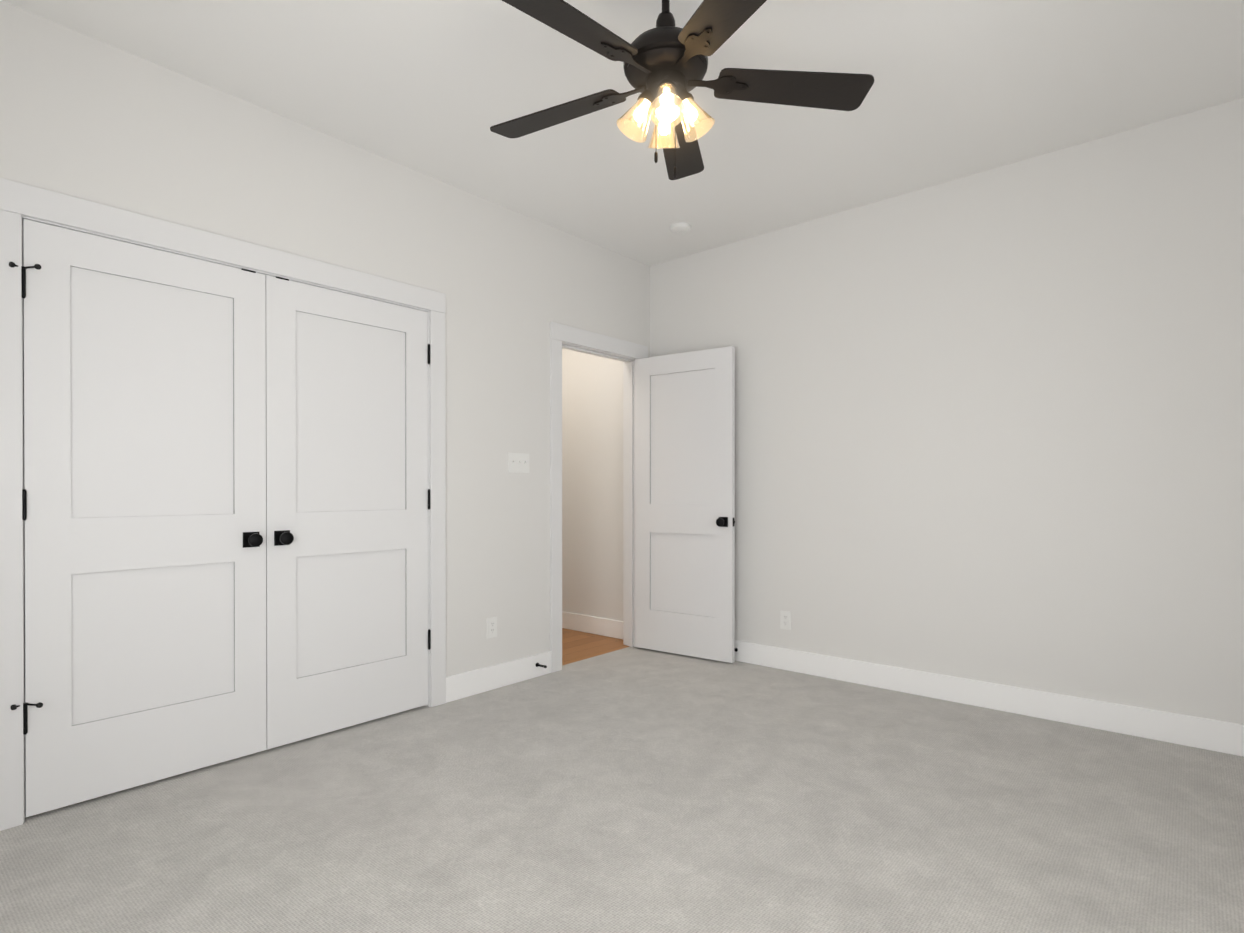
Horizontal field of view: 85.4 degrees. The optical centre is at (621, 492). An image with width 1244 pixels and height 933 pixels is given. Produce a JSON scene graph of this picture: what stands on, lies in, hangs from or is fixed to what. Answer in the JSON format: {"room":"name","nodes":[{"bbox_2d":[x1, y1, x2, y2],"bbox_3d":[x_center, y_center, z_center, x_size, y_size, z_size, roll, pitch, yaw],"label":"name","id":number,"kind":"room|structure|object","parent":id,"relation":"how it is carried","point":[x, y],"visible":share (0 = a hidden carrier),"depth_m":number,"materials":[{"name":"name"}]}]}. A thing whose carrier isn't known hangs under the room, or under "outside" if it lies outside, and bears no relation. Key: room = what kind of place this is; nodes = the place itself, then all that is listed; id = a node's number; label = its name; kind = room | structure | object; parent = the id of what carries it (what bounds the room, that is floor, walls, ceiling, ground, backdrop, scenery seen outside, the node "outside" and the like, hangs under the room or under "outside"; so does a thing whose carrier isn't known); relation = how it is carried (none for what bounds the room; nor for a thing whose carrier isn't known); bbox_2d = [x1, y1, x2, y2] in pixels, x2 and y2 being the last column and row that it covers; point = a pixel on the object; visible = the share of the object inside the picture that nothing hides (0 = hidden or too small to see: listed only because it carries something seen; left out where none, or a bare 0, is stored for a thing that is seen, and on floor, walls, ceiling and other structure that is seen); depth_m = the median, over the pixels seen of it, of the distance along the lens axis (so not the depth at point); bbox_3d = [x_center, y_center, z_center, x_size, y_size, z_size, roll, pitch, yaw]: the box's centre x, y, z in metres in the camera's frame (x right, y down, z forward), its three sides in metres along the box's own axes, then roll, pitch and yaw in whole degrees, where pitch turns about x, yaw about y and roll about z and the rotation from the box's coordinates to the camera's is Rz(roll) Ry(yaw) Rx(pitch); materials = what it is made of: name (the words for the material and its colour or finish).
{"room":"empty bedroom","nodes":[
{"label":"empty bedroom","id":0,"kind":"room"},
{"bbox_2d":[0,0,649,676],"bbox_3d":[-1.343,-0.321,3.214,0.120,2.890,4.647,0,0,40],"label":"wall","id":1,"kind":"structure","parent":0,"point":[82,116],"depth_m":3.43,"materials":[{"name":"white paint"}]},
{"bbox_2d":[9,219,266,816],"bbox_3d":[-1.786,0.088,2.576,0.102,2.048,0.826,0,0,40],"label":"closet door","id":2,"kind":"structure","parent":1,"relation":"in","point":[144,463],"depth_m":2.56,"materials":[{"name":"white paint"}]},
{"bbox_2d":[0,178,445,830],"bbox_3d":[-1.570,0.039,2.946,0.158,2.173,1.785,0,0,40],"label":"trim","id":3,"kind":"structure","parent":1,"relation":"attached to","point":[18,202],"depth_m":2.40,"materials":[{"name":"white paint"}]},
{"bbox_2d":[265,275,430,749],"bbox_3d":[-1.257,0.085,3.203,0.099,2.048,0.809,0,0,40],"label":"closet door","id":4,"kind":"structure","parent":1,"relation":"in","point":[348,638],"depth_m":3.17,"materials":[{"name":"white paint"}]},
{"bbox_2d":[487,616,496,638],"bbox_3d":[-0.739,0.769,3.834,0.007,0.115,0.070,0,0,40],"label":"outlet","id":5,"kind":"object","parent":1,"relation":"attached to","point":[491,627],"visible":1,"depth_m":3.83,"materials":[{"name":"white plastic"}]},
{"bbox_2d":[508,453,528,472],"bbox_3d":[-0.604,-0.172,3.979,0.019,0.115,0.162,0,0,40],"label":"switch plate","id":6,"kind":"object","parent":1,"relation":"attached to","point":[518,462],"visible":1,"depth_m":3.98,"materials":[{"name":"white plastic"}]},
{"bbox_2d":[550,322,647,672],"bbox_3d":[-0.182,0.032,4.584,0.158,2.173,0.958,0,0,40],"label":"door frame","id":7,"kind":"structure","parent":1,"relation":"attached to","point":[627,353],"depth_m":4.41,"materials":[{"name":"white paint"}]},
{"bbox_2d":[635,346,734,662],"bbox_3d":[0.413,0.080,4.588,0.780,2.045,0.163,0,0,36],"label":"entry door","id":8,"kind":"structure","parent":7,"relation":"attached to","point":[685,503],"depth_m":4.56,"materials":[{"name":"white paint"}]},
{"bbox_2d":[446,611,1243,756],"bbox_3d":[-0.374,1.060,2.477,4.880,0.135,4.527,0,0,40],"label":"baseboard","id":9,"kind":"structure","parent":1,"relation":"attached to","point":[1200,732],"depth_m":3.61,"materials":[{"name":"white paint"}]},
{"bbox_2d":[536,663,546,667],"bbox_3d":[-0.484,1.045,4.057,0.079,0.026,0.026,0,0,40],"label":"door stop","id":10,"kind":"object","parent":9,"relation":"attached to","point":[539,665],"visible":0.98,"depth_m":4.06,"materials":[{"name":"black metal"}]},
{"bbox_2d":[562,628,629,664],"bbox_3d":[-0.888,1.148,4.794,1.340,0.058,1.897,0,0,40],"label":"floor","id":11,"kind":"structure","parent":0,"point":[578,646],"depth_m":4.92,"materials":[{"name":"brown wood"}]},
{"bbox_2d":[0,647,1243,932],"bbox_3d":[-0.145,1.158,2.284,4.520,0.060,4.767,0,0,40],"label":"floor carpet","id":12,"kind":"object","parent":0,"point":[632,789],"visible":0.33,"depth_m":2.28,"materials":[{"name":"grey carpet"}]},
{"bbox_2d":[1,0,1243,265],"bbox_3d":[-0.374,-1.760,2.464,5.120,0.265,4.767,0,0,40],"label":"ceiling","id":13,"kind":"structure","parent":0,"point":[439,88],"depth_m":2.76,"materials":[{"name":"white paint"}]},
{"bbox_2d":[670,222,690,234],"bbox_3d":[0.364,-1.638,4.206,0.132,0.037,0.132,0,0,40],"label":"smoke detector","id":14,"kind":"object","parent":13,"relation":"attached to","point":[679,228],"visible":1,"depth_m":4.17,"materials":[{"name":"white plastic"}]},
{"bbox_2d":[490,0,873,179],"bbox_3d":[0.103,-1.324,2.109,1.285,0.676,1.272,0,0,40],"label":"ceiling fan","id":15,"kind":"object","parent":13,"relation":"hanging from","point":[665,63],"visible":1,"depth_m":2.10,"materials":[{"name":"brown metal"}]},
{"bbox_2d":[562,98,1243,723],"bbox_3d":[1.128,-0.326,4.243,5.120,2.890,0.120,0,0,40],"label":"wall","id":16,"kind":"structure","parent":0,"point":[988,424],"depth_m":3.49,"materials":[{"name":"white paint"}]},
{"bbox_2d":[780,611,790,629],"bbox_3d":[1.030,0.807,4.248,0.070,0.115,0.007,0,0,40],"label":"outlet","id":17,"kind":"object","parent":16,"relation":"attached to","point":[785,619],"visible":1,"depth_m":4.25,"materials":[{"name":"white plastic"}]}
]}

